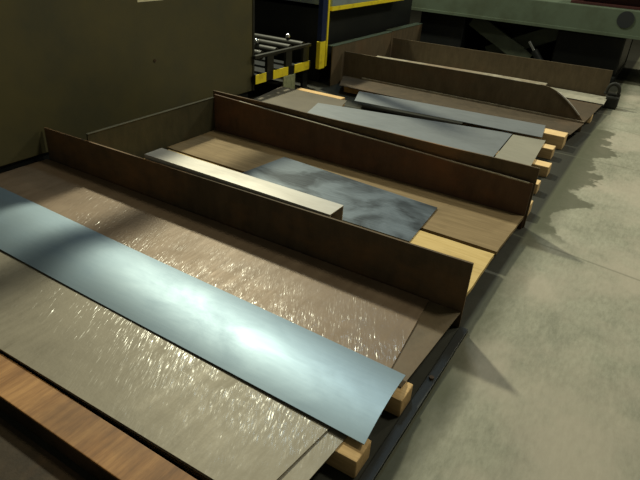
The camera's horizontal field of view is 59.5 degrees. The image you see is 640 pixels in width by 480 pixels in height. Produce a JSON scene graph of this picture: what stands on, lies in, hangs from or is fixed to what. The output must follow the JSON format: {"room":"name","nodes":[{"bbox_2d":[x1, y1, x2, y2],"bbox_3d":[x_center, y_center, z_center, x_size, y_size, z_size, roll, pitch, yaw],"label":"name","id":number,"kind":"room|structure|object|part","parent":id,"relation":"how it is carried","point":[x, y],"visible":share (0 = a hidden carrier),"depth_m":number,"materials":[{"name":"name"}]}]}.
{"room":"metal workshop","nodes":[
{"label":"metal workshop","id":0,"kind":"room"},
{"bbox_2d":[0,10,639,479],"bbox_3d":[2.721,-1.583,6.543,16.000,0.100,20.000,19,33,26],"label":"floor","id":1,"kind":"structure","parent":0,"point":[543,381],"depth_m":2.54,"materials":[{"name":"concrete"}]},
{"bbox_2d":[0,417,85,479],"bbox_3d":[-1.545,0.604,2.004,2.600,0.006,0.390,19,33,26],"label":"floor plate","id":2,"kind":"object","parent":1,"relation":"on","point":[21,458],"visible":1,"depth_m":1.84,"materials":[{"name":"metal"}]},
{"bbox_2d":[0,353,196,479],"bbox_3d":[-1.392,0.460,2.204,2.800,0.084,0.133,19,33,26],"label":"wooden plank","id":3,"kind":"object","parent":1,"relation":"on","point":[98,447],"visible":1,"depth_m":1.88,"materials":[{"name":"wood"}]},
{"bbox_2d":[11,357,208,479],"bbox_3d":[-1.312,0.401,2.320,2.600,0.084,0.070,19,33,26],"label":"bearer","id":4,"kind":"object","parent":1,"relation":"on","point":[186,467],"visible":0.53,"depth_m":1.93,"materials":[{"name":"brown wood"}]},
{"bbox_2d":[0,0,254,172],"bbox_3d":[-2.841,-1.463,3.392,1.753,2.105,5.700,19,33,26],"label":"wall","id":5,"kind":"structure","parent":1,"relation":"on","point":[76,68],"depth_m":4.06,"materials":[{"name":"green paint"}]},
{"bbox_3d":[-0.635,-1.975,5.348,0.008,1.090,0.025,19,33,26],"label":"edge trim","id":6,"kind":"part","parent":5,"relation":"part of","materials":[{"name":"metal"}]},
{"bbox_2d":[85,97,214,157],"bbox_3d":[-1.182,-0.752,4.111,0.026,0.362,1.204,19,33,26],"label":"end panel","id":7,"kind":"object","parent":1,"relation":"on","point":[140,136],"visible":0.76,"depth_m":4.08,"materials":[{"name":"brown wood"}]},
{"bbox_2d":[44,127,473,327],"bbox_3d":[-0.597,-0.190,3.187,2.968,0.352,0.012,19,33,26],"label":"divider panel","id":8,"kind":"object","parent":1,"relation":"on","point":[437,277],"visible":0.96,"depth_m":2.95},
{"bbox_2d":[252,33,310,88],"bbox_3d":[-1.086,-2.051,6.245,1.708,0.555,1.020,19,33,26],"label":"table","id":9,"kind":"object","parent":1,"relation":"on","point":[267,68],"visible":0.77,"depth_m":5.96,"materials":[{"name":"metal"}]},
{"bbox_3d":[-0.511,-1.784,5.654,0.033,0.155,0.110,19,33,26],"label":"post","id":10,"kind":"part","parent":9,"relation":"part of","materials":[{"name":"metal"}]},
{"bbox_2d":[254,57,294,73],"bbox_3d":[-1.019,-1.983,6.265,1.445,0.025,0.970,19,33,26],"label":"conveyor","id":11,"kind":"object","parent":9,"relation":"on","point":[259,63],"depth_m":6.23,"materials":[{"name":"metal"}]},
{"bbox_3d":[-0.376,-1.960,5.794,0.040,0.030,1.010,19,33,26],"label":"rail","id":12,"kind":"part","parent":9,"relation":"part of","materials":[{"name":"metal"}]},
{"bbox_3d":[-0.339,-1.913,5.904,0.033,0.155,0.110,19,33,26],"label":"post","id":13,"kind":"part","parent":9,"relation":"part of","materials":[{"name":"metal"}]},
{"bbox_3d":[-0.335,-1.673,6.024,0.014,0.200,0.220,19,33,26],"label":"leg","id":14,"kind":"part","parent":9,"relation":"part of","materials":[{"name":"metal"}]},
{"bbox_3d":[-0.180,-1.833,6.324,0.030,0.205,0.100,19,33,26],"label":"leg","id":15,"kind":"part","parent":9,"relation":"part of","materials":[{"name":"black paint"}]},
{"bbox_3d":[-0.166,-2.041,6.154,0.033,0.155,0.110,19,33,26],"label":"post","id":16,"kind":"part","parent":9,"relation":"part of","materials":[{"name":"metal"}]},
{"bbox_2d":[296,88,344,106],"bbox_3d":[-0.002,-1.482,5.832,0.550,0.094,0.090,19,33,26],"label":"bearer","id":17,"kind":"object","parent":1,"relation":"on","point":[300,89],"visible":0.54,"depth_m":5.79,"materials":[{"name":"brown wood"}]},
{"bbox_2d":[255,0,411,81],"bbox_3d":[-0.029,-3.684,7.193,1.900,2.600,2.765,19,33,26],"label":"machine","id":18,"kind":"object","parent":1,"relation":"on","point":[320,23],"visible":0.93,"depth_m":6.60,"materials":[{"name":"black paint"}]},
{"bbox_3d":[-0.164,-3.258,7.231,1.895,0.115,1.920,19,33,26],"label":"bed plate","id":19,"kind":"part","parent":18,"relation":"part of","materials":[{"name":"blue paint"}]},
{"bbox_2d":[325,436,370,477],"bbox_3d":[-1.055,0.316,2.502,2.828,0.084,0.110,19,33,26],"label":"bearer","id":20,"kind":"object","parent":1,"relation":"on","point":[351,455],"visible":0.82,"depth_m":1.87,"materials":[{"name":"brown wood"}]},
{"bbox_2d":[0,350,347,479],"bbox_3d":[-1.186,0.285,2.447,2.895,0.005,0.615,19,33,26],"label":"sheet","id":21,"kind":"object","parent":20,"relation":"on","point":[310,462],"visible":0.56,"depth_m":1.83,"materials":[{"name":"beige wood"}]},
{"bbox_2d":[0,250,329,479],"bbox_3d":[-1.208,0.268,2.458,2.838,0.006,0.628,19,33,26],"label":"sheet","id":22,"kind":"object","parent":21,"relation":"on","point":[216,422],"visible":0.6,"depth_m":2.06,"materials":[{"name":"beige metal"}]},
{"bbox_2d":[0,187,405,444],"bbox_3d":[-0.988,0.137,2.677,2.969,0.029,0.415,20,33,27],"label":"sheet","id":23,"kind":"object","parent":22,"relation":"on","point":[344,389],"visible":1,"depth_m":2.36,"materials":[{"name":"metal"}]},
{"bbox_2d":[328,31,391,85],"bbox_3d":[0.511,-2.283,6.967,0.076,0.445,1.550,19,33,26],"label":"end panel","id":24,"kind":"object","parent":1,"relation":"on","point":[378,44],"visible":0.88,"depth_m":6.77,"materials":[{"name":"green paint"}]},
{"bbox_2d":[214,94,532,228],"bbox_3d":[0.220,-0.616,4.015,2.522,0.385,0.014,19,33,26],"label":"divider panel","id":25,"kind":"object","parent":1,"relation":"on","point":[232,116],"visible":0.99,"depth_m":3.92,"materials":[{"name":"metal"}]},
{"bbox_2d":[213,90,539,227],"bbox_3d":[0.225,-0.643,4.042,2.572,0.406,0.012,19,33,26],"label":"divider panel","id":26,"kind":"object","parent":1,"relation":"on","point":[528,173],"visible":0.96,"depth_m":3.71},
{"bbox_2d":[384,382,412,416],"bbox_3d":[-0.875,0.188,2.753,2.838,0.084,0.110,19,33,26],"label":"bearer","id":27,"kind":"object","parent":1,"relation":"on","point":[401,397],"visible":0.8,"depth_m":2.12,"materials":[{"name":"brown wood"}]},
{"bbox_2d":[51,160,459,387],"bbox_3d":[-0.765,0.009,2.991,2.952,0.005,0.604,19,33,26],"label":"sheet","id":28,"kind":"object","parent":27,"relation":"on","point":[435,319],"visible":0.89,"depth_m":2.41,"materials":[{"name":"brown wood"}]},
{"bbox_2d":[0,159,428,367],"bbox_3d":[-0.835,0.012,2.962,2.880,0.007,0.705,19,33,26],"label":"sheet","id":29,"kind":"object","parent":28,"relation":"on","point":[373,319],"visible":0.73,"depth_m":2.83,"materials":[{"name":"brown metal"}]},
{"bbox_2d":[387,23,422,57],"bbox_3d":[1.186,-2.817,8.001,0.106,0.445,1.040,19,33,26],"label":"end panel","id":30,"kind":"object","parent":1,"relation":"on","point":[412,31],"visible":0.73,"depth_m":7.92,"materials":[{"name":"green paint"}]},
{"bbox_2d":[359,326,467,479],"bbox_3d":[0.286,0.694,2.045,0.040,0.030,1.460,19,33,26],"label":"rail","id":31,"kind":"object","parent":1,"relation":"on","point":[380,458],"visible":1,"depth_m":2.13,"materials":[{"name":"black metal"}]},
{"bbox_2d":[344,87,567,136],"bbox_3d":[1.319,-1.365,5.791,2.400,0.088,0.120,19,33,26],"label":"bearer","id":32,"kind":"object","parent":1,"relation":"on","point":[346,89],"visible":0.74,"depth_m":6.22,"materials":[{"name":"brown wood"}]},
{"bbox_2d":[339,75,583,134],"bbox_3d":[1.290,-1.444,5.813,2.685,0.024,0.485,19,33,26],"label":"sheet","id":33,"kind":"object","parent":32,"relation":"on","point":[558,123],"visible":0.87,"depth_m":5.78,"materials":[{"name":"metal"}]},
{"bbox_2d":[342,51,582,131],"bbox_3d":[1.442,-1.646,6.011,2.690,0.378,0.116,19,33,26],"label":"divider panel","id":34,"kind":"object","parent":1,"relation":"on","point":[535,96],"visible":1,"depth_m":5.89,"materials":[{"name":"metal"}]},
{"bbox_2d":[391,38,612,104],"bbox_3d":[2.124,-2.141,6.970,2.720,0.385,0.014,19,33,26],"label":"divider panel","id":35,"kind":"object","parent":1,"relation":"on","point":[589,80],"visible":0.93,"depth_m":6.84,"materials":[{"name":"brown wood"}]},
{"bbox_2d":[462,122,567,149],"bbox_3d":[1.794,-1.021,5.203,0.925,0.118,0.160,19,33,26],"label":"bearer","id":36,"kind":"object","parent":1,"relation":"on","point":[556,138],"visible":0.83,"depth_m":5.01,"materials":[{"name":"brown wood"}]},
{"bbox_2d":[354,91,545,137],"bbox_3d":[1.167,-1.222,5.356,1.898,0.007,0.393,17,32,22],"label":"sheet","id":37,"kind":"object","parent":36,"relation":"on","point":[522,127],"visible":1,"depth_m":5.31,"materials":[{"name":"silver metal"}]},
{"bbox_2d":[494,151,551,176],"bbox_3d":[0.752,-0.916,4.922,2.460,0.085,0.120,19,33,26],"label":"bearer","id":38,"kind":"object","parent":1,"relation":"on","point":[545,167],"visible":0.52,"depth_m":4.37,"materials":[{"name":"brown wood"}]},
{"bbox_2d":[411,0,639,82],"bbox_3d":[3.474,-3.086,8.279,4.230,0.915,1.612,19,33,26],"label":"machine","id":39,"kind":"object","parent":1,"relation":"on","point":[560,31],"visible":0.78,"depth_m":7.80,"materials":[{"name":"green paint"}]},
{"bbox_3d":[2.612,-2.905,8.112,0.991,0.638,0.050,19,33,26],"label":"scissor arm","id":40,"kind":"part","parent":39,"relation":"part of","materials":[{"name":"paint"}]},
{"bbox_3d":[2.936,-2.847,8.049,1.084,0.642,0.050,19,33,26],"label":"scissor arm","id":41,"kind":"part","parent":39,"relation":"part of","materials":[{"name":"paint"}]},
{"bbox_3d":[3.204,-3.344,8.968,0.991,0.638,0.050,19,33,26],"label":"scissor arm","id":42,"kind":"part","parent":39,"relation":"part of","materials":[{"name":"paint"}]},
{"bbox_3d":[2.982,-2.734,7.883,0.124,0.138,0.044,19,33,26],"label":"hydraulic rod","id":43,"kind":"part","parent":39,"relation":"part of","materials":[{"name":"silver metal"}]},
{"bbox_3d":[3.050,-2.851,8.674,2.950,0.070,1.440,19,33,26],"label":"frame","id":44,"kind":"part","parent":39,"relation":"part of","materials":[{"name":"black paint"}]},
{"bbox_2d":[570,0,639,9],"bbox_3d":[4.196,-3.029,7.104,1.850,0.214,0.280,19,33,26],"label":"beam","id":45,"kind":"structure","parent":39,"relation":"on","point":[625,4],"depth_m":7.26,"materials":[{"name":"metal"}]},
{"bbox_2d":[533,180,540,193],"bbox_3d":[0.541,-0.753,4.610,2.470,0.080,0.100,19,33,26],"label":"bearer","id":46,"kind":"object","parent":1,"relation":"on","point":[538,182],"visible":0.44,"depth_m":4.05,"materials":[{"name":"brown wood"}]},
{"bbox_2d":[536,144,555,159],"bbox_3d":[1.828,-0.791,4.822,0.350,0.092,0.120,19,33,26],"label":"bearer","id":47,"kind":"object","parent":1,"relation":"on","point":[547,151],"visible":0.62,"depth_m":4.73,"materials":[{"name":"brown wood"}]},
{"bbox_2d":[495,135,545,165],"bbox_3d":[1.513,-0.628,4.380,0.284,0.005,1.332,17,32,23],"label":"sheet","id":48,"kind":"object","parent":47,"relation":"on","point":[519,149],"visible":0.48,"depth_m":4.59,"materials":[{"name":"silver metal"}]},
{"bbox_2d":[603,82,620,108],"bbox_3d":[3.285,-1.632,6.300,0.170,0.289,0.120,19,33,26],"label":"shackle","id":49,"kind":"object","parent":1,"relation":"on","point":[612,100],"visible":1,"depth_m":6.27,"materials":[{"name":"black metal"}]},
{"bbox_3d":[0.333,-0.582,4.274,2.510,0.085,0.120,19,33,26],"label":"bearer","id":50,"kind":"object","parent":1,"relation":"on","visible":0},
{"bbox_2d":[253,86,345,111],"bbox_3d":[-0.268,-1.171,5.146,0.988,0.006,1.599,15,31,18],"label":"sheet","id":51,"kind":"object","parent":50,"relation":"on","point":[295,99],"visible":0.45,"depth_m":5.54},
{"bbox_2d":[307,103,512,156],"bbox_3d":[0.627,-0.945,4.835,1.865,0.006,1.320,19,33,26],"label":"sheet","id":52,"kind":"object","parent":51,"relation":"on","point":[472,139],"visible":0.51,"depth_m":4.93,"materials":[{"name":"silver metal"}]},
{"bbox_3d":[1.744,-1.633,6.323,2.500,0.086,0.120,19,33,26],"label":"bearer","id":53,"kind":"object","parent":1,"relation":"on","visible":0},
{"bbox_2d":[568,99,601,122],"bbox_3d":[1.736,-1.700,6.347,2.625,0.006,0.880,19,33,26],"label":"sheet","id":54,"kind":"object","parent":53,"relation":"on","point":[586,110],"visible":0.13,"depth_m":5.93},
{"bbox_3d":[2.058,-1.892,6.817,2.450,0.094,0.120,19,33,26],"label":"bearer","id":55,"kind":"object","parent":1,"relation":"on","visible":0},
{"bbox_2d":[551,87,606,104],"bbox_3d":[2.065,-1.944,6.805,2.640,0.006,0.390,19,33,26],"label":"sheet","id":56,"kind":"object","parent":55,"relation":"on","point":[575,95],"visible":0.18,"depth_m":6.34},
{"bbox_3d":[0.062,-0.362,3.862,2.340,0.072,0.100,19,33,26],"label":"bearer","id":57,"kind":"object","parent":1,"relation":"on","visible":0},
{"bbox_2d":[167,130,523,254],"bbox_3d":[0.059,-0.410,3.850,2.520,0.022,0.560,19,33,26],"label":"panel","id":58,"kind":"object","parent":57,"relation":"on","point":[475,225],"visible":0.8,"depth_m":3.76,"materials":[{"name":"brown wood"}]},
{"bbox_2d":[243,157,436,241],"bbox_3d":[0.083,-0.308,3.634,1.345,0.006,0.635,19,33,26],"label":"sheet","id":59,"kind":"object","parent":58,"relation":"on","point":[365,205],"visible":0.75,"depth_m":3.59,"materials":[{"name":"metal"}]},
{"bbox_3d":[-0.268,-0.117,3.385,2.340,0.072,0.100,19,33,26],"label":"bearer","id":60,"kind":"object","parent":1,"relation":"on","visible":0},
{"bbox_2d":[144,150,493,294],"bbox_3d":[-0.233,-0.175,3.393,2.462,0.025,0.598,19,33,26],"label":"plywood sheet","id":61,"kind":"object","parent":60,"relation":"on","point":[481,259],"visible":0.12,"depth_m":3.08,"materials":[{"name":"beige wood"}]},
{"bbox_2d":[145,148,343,220],"bbox_3d":[-0.471,-0.236,3.186,1.295,0.256,0.138,19,33,26],"label":"channel","id":62,"kind":"object","parent":61,"relation":"on","point":[166,157],"visible":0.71,"depth_m":3.08,"materials":[{"name":"silver metal"}]}
]}

